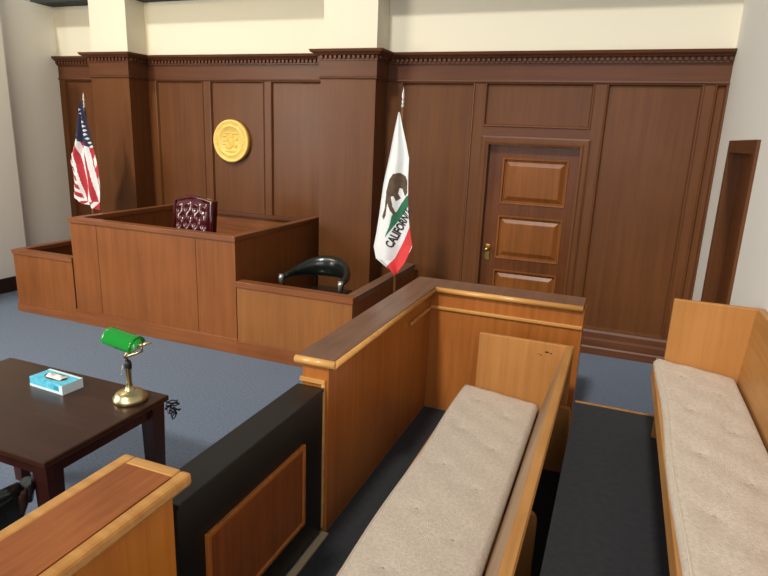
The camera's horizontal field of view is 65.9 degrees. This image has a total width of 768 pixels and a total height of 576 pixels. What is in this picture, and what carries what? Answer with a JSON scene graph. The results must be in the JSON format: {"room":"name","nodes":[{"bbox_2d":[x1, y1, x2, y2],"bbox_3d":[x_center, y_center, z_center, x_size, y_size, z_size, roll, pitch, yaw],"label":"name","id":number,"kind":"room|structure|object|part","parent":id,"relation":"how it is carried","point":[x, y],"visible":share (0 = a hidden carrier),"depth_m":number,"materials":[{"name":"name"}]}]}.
{"room":"courtroom","nodes":[
{"label":"courtroom","id":0,"kind":"room"},
{"bbox_2d":[0,0,71,278],"bbox_3d":[-5.699,-1.154,4.878,0.330,3.540,7.480,8,16,21],"label":"wall","id":1,"kind":"structure","parent":0,"point":[35,205],"depth_m":7.64,"materials":[{"name":"white paint"}]},
{"bbox_2d":[0,276,16,293],"bbox_3d":[-5.893,0.585,4.831,0.250,0.185,6.490,8,16,21],"label":"baseboard","id":2,"kind":"structure","parent":1,"relation":"attached to","point":[9,284],"depth_m":7.41,"materials":[{"name":"brown wood"}]},
{"bbox_2d":[30,0,184,6],"bbox_3d":[-0.623,-3.200,6.312,8.220,0.100,0.430,8,16,21],"label":"ceiling","id":3,"kind":"structure","parent":0,"point":[52,3],"depth_m":7.45,"materials":[{"name":"grey paint"}]},
{"bbox_2d":[88,0,146,54],"bbox_3d":[-3.265,-3.181,7.270,0.570,0.625,0.310,8,16,21],"label":"wall","id":4,"kind":"structure","parent":0,"point":[115,25],"depth_m":7.14,"materials":[{"name":"beige paint"}]},
{"bbox_2d":[0,290,653,575],"bbox_3d":[-2.092,1.100,3.997,8.220,0.106,7.580,8,16,21],"label":"floor","id":5,"kind":"structure","parent":0,"point":[216,391],"depth_m":4.95,"materials":[{"name":"blue carpet"}]},
{"bbox_2d":[0,476,34,530],"bbox_3d":[-1.887,1.061,2.443,0.690,0.780,0.538,8,16,21],"label":"chair","id":6,"kind":"object","parent":5,"relation":"on","point":[15,498],"visible":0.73,"depth_m":2.45,"materials":[{"name":"black leather"}]},
{"bbox_3d":[-1.887,0.794,2.345,0.670,0.214,0.477,8,16,21],"label":"backrest","id":7,"kind":"part","parent":6,"relation":"part of","materials":[{"name":"black leather"}]},
{"bbox_3d":[-1.539,0.934,2.491,0.103,0.220,0.051,4,15,6],"label":"arm post","id":8,"kind":"part","parent":6,"relation":"part of","materials":[{"name":"brown wood"}]},
{"bbox_3d":[-1.498,0.850,2.492,0.057,0.113,0.064,15,19,40],"label":"arm","id":9,"kind":"part","parent":6,"relation":"part of","materials":[{"name":"black leather"}]},
{"bbox_2d":[11,239,77,321],"bbox_3d":[-3.475,-0.178,7.108,0.909,0.710,1.352,8,16,21],"label":"desk","id":10,"kind":"object","parent":5,"relation":"on","point":[45,277],"visible":0.73,"depth_m":6.52,"materials":[{"name":"brown wood"}]},
{"bbox_3d":[-3.698,-0.361,6.463,0.897,0.050,0.102,8,16,21],"label":"cap rail","id":11,"kind":"part","parent":10,"relation":"part of","materials":[{"name":"brown wood"}]},
{"bbox_3d":[-3.715,-0.053,6.528,0.879,0.580,0.050,8,16,21],"label":"panel","id":12,"kind":"part","parent":10,"relation":"part of","materials":[{"name":"brown wood"}]},
{"bbox_3d":[-3.817,-0.560,7.213,0.100,0.050,1.249,8,16,21],"label":"cap rail","id":13,"kind":"part","parent":10,"relation":"part of","materials":[{"name":"brown wood"}]},
{"bbox_3d":[-3.852,-0.214,7.288,0.050,0.660,1.290,8,16,21],"label":"panel","id":14,"kind":"part","parent":10,"relation":"part of","materials":[{"name":"brown wood"}]},
{"bbox_2d":[0,358,168,506],"bbox_3d":[-1.803,0.922,3.042,1.160,0.750,0.730,8,16,21],"label":"table","id":15,"kind":"object","parent":5,"relation":"on","point":[43,433],"visible":0.88,"depth_m":2.82,"materials":[{"name":"brown wood"}]},
{"bbox_3d":[-2.173,0.803,3.503,0.084,0.720,0.084,8,16,21],"label":"leg","id":16,"kind":"part","parent":15,"relation":"part of","materials":[{"name":"brown wood"}]},
{"bbox_3d":[-1.434,1.070,2.588,0.084,0.720,0.084,8,16,21],"label":"leg","id":17,"kind":"part","parent":15,"relation":"part of","materials":[{"name":"brown wood"}]},
{"bbox_2d":[29,369,82,394],"bbox_3d":[-1.721,0.484,3.113,0.251,0.067,0.121,9,16,24],"label":"tissue box","id":18,"kind":"object","parent":15,"relation":"on","point":[58,382],"visible":1,"depth_m":3.08,"materials":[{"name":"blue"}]},
{"bbox_2d":[100,327,150,406],"bbox_3d":[-1.266,0.387,2.947,0.241,0.376,0.164,8,16,21],"label":"lamp","id":19,"kind":"object","parent":15,"relation":"on","point":[129,396],"visible":1,"depth_m":2.92,"materials":[{"name":"gold metal"}]},
{"bbox_3d":[-1.279,0.248,2.912,0.206,0.090,0.114,8,16,21],"label":"lamp shade","id":20,"kind":"part","parent":19,"relation":"part of","materials":[{"name":"green glass"}]},
{"bbox_2d":[124,360,131,369],"bbox_3d":[-1.273,0.381,2.948,0.036,0.045,0.036,8,16,21],"label":"socket","id":21,"kind":"object","parent":19,"relation":"attached to","point":[127,364],"depth_m":2.94,"materials":[{"name":"black plastic"}]},
{"bbox_3d":[-1.276,0.449,2.966,0.036,0.105,0.036,8,16,21],"label":"stem","id":22,"kind":"part","parent":19,"relation":"part of","materials":[{"name":"gold metal"}]},
{"bbox_3d":[-1.208,0.937,3.139,0.084,0.720,0.084,8,16,21],"label":"leg","id":23,"kind":"part","parent":15,"relation":"part of","materials":[{"name":"brown wood"}]},
{"bbox_2d":[165,399,180,419],"bbox_3d":[-1.119,0.639,3.149,0.060,0.100,0.079,4,15,6],"label":"cable","id":24,"kind":"object","parent":15,"relation":"hanging from","point":[175,409],"visible":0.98,"depth_m":3.14,"materials":[{"name":"black plastic"}]},
{"bbox_2d":[71,93,99,213],"bbox_3d":[-3.506,-1.074,7.120,0.474,2.435,0.290,8,16,21],"label":"flag","id":25,"kind":"object","parent":5,"relation":"on","point":[84,164],"visible":0.99,"depth_m":6.96,"materials":[{"name":"multicoloured fabric"}]},
{"bbox_2d":[0,454,190,575],"bbox_3d":[-1.077,1.246,1.407,0.285,1.000,1.595,8,16,21],"label":"wooden railing","id":26,"kind":"object","parent":5,"relation":"on","point":[118,520],"visible":1,"depth_m":1.75,"materials":[{"name":"brown wood"}]},
{"bbox_3d":[-1.087,1.268,1.389,0.195,0.965,1.545,8,16,21],"label":"rail","id":27,"kind":"part","parent":26,"relation":"part of","materials":[{"name":"brown wood"}]},
{"bbox_2d":[67,204,318,353],"bbox_3d":[-2.033,-0.234,6.691,2.080,1.140,1.710,8,16,21],"label":"bench","id":28,"kind":"object","parent":5,"relation":"on","point":[135,272],"visible":0.7,"depth_m":5.97,"materials":[{"name":"brown wood"}]},
{"bbox_3d":[-2.905,-0.899,6.950,0.092,0.050,1.599,8,16,21],"label":"cap rail","id":29,"kind":"part","parent":28,"relation":"part of","materials":[{"name":"brown wood"}]},
{"bbox_3d":[-2.944,-0.345,7.077,0.050,1.090,1.640,8,16,21],"label":"panel","id":30,"kind":"part","parent":28,"relation":"part of","materials":[{"name":"brown wood"}]},
{"bbox_3d":[-2.305,-0.586,5.833,2.069,0.050,0.105,8,16,21],"label":"cap rail","id":31,"kind":"part","parent":28,"relation":"part of","materials":[{"name":"brown wood"}]},
{"bbox_3d":[-2.329,-0.100,5.947,2.045,0.950,0.050,8,16,21],"label":"panel","id":32,"kind":"part","parent":28,"relation":"part of","materials":[{"name":"brown wood"}]},
{"bbox_2d":[173,195,217,231],"bbox_3d":[-2.096,-0.399,6.178,0.660,1.108,0.623,8,16,21],"label":"chair","id":33,"kind":"object","parent":28,"relation":"on","point":[192,212],"visible":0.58,"depth_m":6.21,"materials":[{"name":"red leather"}]},
{"bbox_3d":[-1.716,-0.522,7.416,1.945,0.760,0.040,8,16,21],"label":"panel","id":34,"kind":"part","parent":28,"relation":"part of","materials":[{"name":"brown wood"}]},
{"bbox_3d":[-1.069,-0.645,6.256,0.087,0.050,1.599,8,16,21],"label":"cap rail","id":35,"kind":"part","parent":28,"relation":"part of","materials":[{"name":"brown wood"}]},
{"bbox_3d":[-1.093,-0.089,6.378,0.050,1.090,1.640,8,16,21],"label":"panel","id":36,"kind":"part","parent":28,"relation":"part of","materials":[{"name":"brown wood"}]},
{"bbox_2d":[236,263,414,367],"bbox_3d":[-0.528,0.185,6.137,1.203,0.725,1.655,8,16,21],"label":"stand","id":37,"kind":"object","parent":5,"relation":"on","point":[276,322],"visible":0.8,"depth_m":5.44,"materials":[{"name":"brown wood"}]},
{"bbox_3d":[-0.826,0.316,5.419,1.188,0.530,0.050,8,16,21],"label":"panel","id":38,"kind":"part","parent":37,"relation":"part of","materials":[{"name":"brown wood"}]},
{"bbox_3d":[-0.804,0.031,5.355,1.200,0.055,0.105,8,16,21],"label":"cap rail","id":39,"kind":"part","parent":37,"relation":"part of","materials":[{"name":"brown wood"}]},
{"bbox_2d":[278,255,351,294],"bbox_3d":[-0.631,0.098,5.959,0.689,0.780,0.553,8,16,21],"label":"chair","id":40,"kind":"object","parent":37,"relation":"on","point":[325,265],"visible":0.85,"depth_m":6.01,"materials":[{"name":"black leather"}]},
{"bbox_3d":[-1.006,-0.090,5.799,0.057,0.113,0.064,14,18,37],"label":"arm","id":41,"kind":"part","parent":40,"relation":"part of","materials":[{"name":"silver metal"}]},
{"bbox_3d":[-0.610,-0.182,5.915,0.671,0.214,0.489,8,16,21],"label":"backrest","id":42,"kind":"part","parent":40,"relation":"part of","materials":[{"name":"black leather"}]},
{"bbox_3d":[-0.623,0.056,5.964,0.520,0.095,0.519,8,16,21],"label":"seat","id":43,"kind":"part","parent":40,"relation":"part of","materials":[{"name":"black leather"}]},
{"bbox_3d":[-0.412,-0.015,5.601,0.057,0.113,0.064,14,19,38],"label":"arm","id":44,"kind":"part","parent":40,"relation":"part of","materials":[{"name":"silver metal"}]},
{"bbox_3d":[0.013,-0.080,5.910,0.102,0.055,1.549,8,16,21],"label":"cap rail","id":45,"kind":"part","parent":37,"relation":"part of","materials":[{"name":"brown laminate"}]},
{"bbox_3d":[0.004,0.277,5.977,0.050,0.670,1.590,8,16,21],"label":"panel","id":46,"kind":"part","parent":37,"relation":"part of","materials":[{"name":"brown wood"}]},
{"bbox_2d":[374,87,411,292],"bbox_3d":[0.114,-0.539,5.473,0.390,2.510,0.290,8,16,21],"label":"state flag","id":47,"kind":"object","parent":5,"relation":"on","point":[393,243],"visible":1,"depth_m":5.36,"materials":[{"name":"white fabric"}]},
{"bbox_2d":[294,276,585,531],"bbox_3d":[0.494,0.690,3.800,1.310,1.000,1.995,8,16,21],"label":"wall","id":48,"kind":"structure","parent":5,"relation":"on","point":[416,348],"depth_m":4.12,"materials":[{"name":"brown wood"}]},
{"bbox_2d":[172,383,323,575],"bbox_3d":[-0.584,1.016,2.633,0.163,0.830,1.076,8,16,21],"label":"gate","id":49,"kind":"object","parent":48,"relation":"attached to","point":[251,504],"visible":0.94,"depth_m":2.54,"materials":[{"name":"black paint"}]},
{"bbox_3d":[-0.529,1.047,2.582,0.018,0.440,0.740,8,16,21],"label":"panel moulding","id":50,"kind":"part","parent":49,"relation":"part of","materials":[{"name":"brown wood"}]},
{"bbox_3d":[-0.534,1.046,2.584,0.009,0.400,0.710,8,16,21],"label":"inset panel","id":51,"kind":"part","parent":49,"relation":"part of","materials":[{"name":"brown wood"}]},
{"bbox_2d":[287,531,327,575],"bbox_3d":[-0.527,1.443,2.688,0.040,0.012,1.130,8,16,21],"label":"trim","id":52,"kind":"structure","parent":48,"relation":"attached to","point":[310,551],"depth_m":3.02,"materials":[{"name":"beige"}]},
{"bbox_3d":[-0.381,0.872,3.130,0.145,0.855,0.015,8,16,21],"label":"corner moulding","id":53,"kind":"part","parent":48,"relation":"part of","materials":[{"name":"brown wood"}]},
{"bbox_3d":[0.275,0.198,4.339,0.020,0.025,0.490,8,16,21],"label":"wall moulding","id":54,"kind":"part","parent":48,"relation":"part of","materials":[{"name":"brown wood"}]},
{"bbox_3d":[0.519,0.226,3.692,1.285,0.045,1.970,8,16,21],"label":"cap rail","id":55,"kind":"part","parent":48,"relation":"part of","materials":[{"name":"brown laminate"}]},
{"bbox_3d":[0.873,0.212,4.357,1.120,0.025,0.020,8,16,21],"label":"wall moulding","id":56,"kind":"part","parent":48,"relation":"part of","materials":[{"name":"brown wood"}]},
{"bbox_2d":[336,332,573,575],"bbox_3d":[0.258,1.107,2.439,0.730,0.844,3.410,8,16,21],"label":"wooden pew","id":57,"kind":"object","parent":5,"relation":"on","point":[445,516],"visible":1,"depth_m":2.90,"materials":[{"name":"brown wood"}]},
{"bbox_3d":[-0.075,1.098,2.557,0.027,0.088,3.380,8,16,21],"label":"rail","id":58,"kind":"part","parent":57,"relation":"part of","materials":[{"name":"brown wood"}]},
{"bbox_2d":[336,385,537,575],"bbox_3d":[0.154,1.089,2.461,0.513,0.085,3.380,8,16,21],"label":"cushion","id":59,"kind":"object","parent":57,"relation":"on","point":[443,517],"depth_m":2.82,"materials":[{"name":"fabric"}]},
{"bbox_3d":[0.520,1.227,2.926,0.430,0.389,0.030,8,16,21],"label":"leg","id":60,"kind":"part","parent":57,"relation":"part of","materials":[{"name":"brown wood"}]},
{"bbox_3d":[0.904,0.740,3.957,0.605,0.844,0.030,8,16,21],"label":"panel","id":61,"kind":"part","parent":57,"relation":"part of","materials":[{"name":"brown wood"}]},
{"bbox_3d":[0.482,0.970,2.297,0.165,0.490,3.380,8,16,21],"label":"backrest","id":62,"kind":"part","parent":57,"relation":"part of","materials":[{"name":"brown wood"}]},
{"bbox_3d":[0.964,0.956,3.913,0.492,0.454,0.040,8,16,21],"label":"leg","id":63,"kind":"part","parent":57,"relation":"part of","materials":[{"name":"brown wood"}]},
{"bbox_2d":[540,400,669,575],"bbox_3d":[0.775,1.511,1.665,0.859,0.504,4.520,8,16,21],"label":"jury riser","id":64,"kind":"object","parent":5,"relation":"on","point":[607,519],"visible":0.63,"depth_m":2.74,"materials":[{"name":"grey carpet"}]},
{"bbox_2d":[651,298,767,575],"bbox_3d":[1.016,0.878,1.529,0.475,0.815,3.730,8,16,21],"label":"wooden pew","id":65,"kind":"object","parent":64,"relation":"on","point":[710,385],"visible":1,"depth_m":2.42,"materials":[{"name":"brown wood"}]},
{"bbox_3d":[0.802,0.861,1.596,0.027,0.088,3.700,8,16,21],"label":"rail","id":66,"kind":"part","parent":65,"relation":"part of","materials":[{"name":"brown wood"}]},
{"bbox_3d":[1.726,0.477,3.190,0.420,0.815,0.030,8,16,21],"label":"panel","id":67,"kind":"part","parent":65,"relation":"part of","materials":[{"name":"brown wood"}]},
{"bbox_3d":[1.209,0.731,1.397,0.062,0.450,3.700,8,16,21],"label":"backrest","id":68,"kind":"part","parent":65,"relation":"part of","materials":[{"name":"brown wood"}]},
{"bbox_2d":[324,0,389,49],"bbox_3d":[-0.282,-2.768,6.144,0.600,0.625,0.310,8,16,21],"label":"wall","id":69,"kind":"structure","parent":0,"point":[347,23],"depth_m":6.02,"materials":[{"name":"beige paint"}]},
{"bbox_2d":[53,0,743,55],"bbox_3d":[-0.632,-2.862,6.481,7.970,0.640,0.080,8,16,21],"label":"wall","id":70,"kind":"structure","parent":0,"point":[187,27],"depth_m":5.96,"materials":[{"name":"beige paint"}]},
{"bbox_2d":[89,62,154,212],"bbox_3d":[-3.348,-1.458,7.698,0.624,2.900,0.332,8,16,21],"label":"trim","id":71,"kind":"structure","parent":70,"relation":"attached to","point":[121,105],"depth_m":7.44,"materials":[{"name":"brown wood"}]},
{"bbox_2d":[318,60,388,291],"bbox_3d":[-0.365,-1.045,6.572,0.654,2.900,0.332,8,16,21],"label":"column","id":72,"kind":"structure","parent":70,"relation":"attached to","point":[352,111],"depth_m":6.36,"materials":[{"name":"brown wood"}]},
{"bbox_2d":[51,48,737,84],"bbox_3d":[-0.743,-2.384,6.363,7.970,0.285,0.425,8,16,21],"label":"trim","id":73,"kind":"structure","parent":70,"relation":"attached to","point":[715,55],"depth_m":6.00,"materials":[{"name":"brown wood"}]},
{"bbox_3d":[-0.735,-2.266,6.428,7.970,0.025,0.343,8,16,21],"label":"frieze moulding","id":74,"kind":"part","parent":73,"relation":"part of","materials":[{"name":"brown wood"}]},
{"bbox_3d":[-0.740,-2.470,6.340,7.970,0.105,0.425,8,16,21],"label":"cornice","id":75,"kind":"part","parent":73,"relation":"part of","materials":[{"name":"brown wood"}]},
{"bbox_2d":[491,144,579,148],"bbox_3d":[-0.633,-1.476,6.917,8.220,3.540,0.100,8,16,21],"label":"wall","id":76,"kind":"structure","parent":0,"point":[491,144],"depth_m":5.98,"materials":[{"name":"beige paint"}]},
{"bbox_2d":[213,120,250,161],"bbox_3d":[-1.842,-1.777,7.171,0.500,0.500,0.066,8,16,21],"label":"seal","id":77,"kind":"object","parent":76,"relation":"attached to","point":[231,138],"visible":1,"depth_m":7.14,"materials":[{"name":"gold metal"}]},
{"bbox_2d":[58,63,732,339],"bbox_3d":[-0.706,-1.147,6.915,7.970,2.900,0.100,8,16,21],"label":"wall paneling","id":78,"kind":"structure","parent":76,"relation":"attached to","point":[653,152],"depth_m":6.04,"materials":[{"name":"brown wood"}]},
{"bbox_3d":[-3.998,-1.594,8.123,0.720,2.400,0.032,8,16,21],"label":"wood panel","id":79,"kind":"part","parent":78,"relation":"part of","materials":[{"name":"brown wood"}]},
{"bbox_3d":[-2.565,-1.396,7.582,0.730,2.400,0.032,8,16,21],"label":"wood panel","id":80,"kind":"part","parent":78,"relation":"part of","materials":[{"name":"brown wood"}]},
{"bbox_3d":[-1.785,-1.288,7.287,0.770,2.400,0.032,8,16,21],"label":"wood panel","id":81,"kind":"part","parent":78,"relation":"part of","materials":[{"name":"brown wood"}]},
{"bbox_3d":[-1.011,-1.181,6.995,0.740,2.400,0.032,8,16,21],"label":"wood panel","id":82,"kind":"part","parent":78,"relation":"part of","materials":[{"name":"brown wood"}]},
{"bbox_3d":[-0.704,-1.149,6.920,7.970,2.900,0.090,8,16,21],"label":"rail","id":83,"kind":"part","parent":78,"relation":"part of","materials":[{"name":"brown wood"}]},
{"bbox_3d":[0.511,-0.970,6.420,0.800,2.400,0.032,8,16,21],"label":"wood panel","id":84,"kind":"part","parent":78,"relation":"part of","materials":[{"name":"brown wood"}]},
{"bbox_3d":[1.500,-1.791,5.814,1.050,0.430,0.032,8,16,21],"label":"wood panel","id":85,"kind":"part","parent":78,"relation":"part of","materials":[{"name":"brown wood"}]},
{"bbox_3d":[2.422,-0.705,5.699,0.820,2.400,0.032,8,16,21],"label":"wood panel","id":86,"kind":"part","parent":78,"relation":"part of","materials":[{"name":"brown wood"}]},
{"bbox_3d":[2.928,-0.635,5.508,0.110,2.400,0.032,8,16,21],"label":"wood panel","id":87,"kind":"part","parent":78,"relation":"part of","materials":[{"name":"brown wood"}]},
{"bbox_2d":[470,135,590,295],"bbox_3d":[1.476,-0.478,6.210,1.065,2.130,0.207,8,16,21],"label":"door","id":88,"kind":"structure","parent":76,"relation":"in","point":[528,212],"depth_m":6.11,"materials":[{"name":"brown wood"}]},
{"bbox_3d":[1.476,-0.483,6.229,1.050,2.130,0.170,8,16,21],"label":"frame","id":89,"kind":"part","parent":88,"relation":"part of","materials":[{"name":"brown wood"}]},
{"bbox_3d":[1.094,-0.379,6.325,0.052,0.170,0.086,8,16,21],"label":"handle","id":90,"kind":"part","parent":88,"relation":"part of","materials":[{"name":"gold metal"}]},
{"bbox_3d":[1.476,0.074,6.333,0.660,0.500,0.030,8,16,21],"label":"raised panel","id":91,"kind":"part","parent":88,"relation":"part of","materials":[{"name":"brown wood"}]},
{"bbox_3d":[1.500,-0.506,6.183,0.660,0.460,0.030,8,16,21],"label":"raised panel","id":92,"kind":"part","parent":88,"relation":"part of","materials":[{"name":"brown wood"}]},
{"bbox_3d":[1.522,-1.072,6.036,0.660,0.470,0.030,8,16,21],"label":"raised panel","id":93,"kind":"part","parent":88,"relation":"part of","materials":[{"name":"brown wood"}]},
{"bbox_2d":[580,328,666,363],"bbox_3d":[1.370,0.482,6.238,3.225,0.250,0.325,8,16,21],"label":"baseboard","id":94,"kind":"structure","parent":76,"relation":"attached to","point":[595,342],"depth_m":5.98,"materials":[{"name":"brown wood"}]},
{"bbox_2d":[692,0,767,313],"bbox_3d":[1.700,-0.130,2.084,0.140,3.540,7.480,8,16,21],"label":"wall","id":95,"kind":"structure","parent":0,"point":[746,111],"depth_m":4.05,"materials":[{"name":"white paint"}]},
{"bbox_2d":[701,140,760,304],"bbox_3d":[2.548,0.015,4.413,0.160,2.160,1.130,8,16,21],"label":"door","id":96,"kind":"structure","parent":95,"relation":"in","point":[742,155],"depth_m":4.64,"materials":[{"name":"brown wood"}]},
{"bbox_3d":[2.559,0.035,4.419,0.140,2.120,1.000,8,16,21],"label":"frame","id":97,"kind":"part","parent":96,"relation":"part of","materials":[{"name":"brown wood"}]}
]}

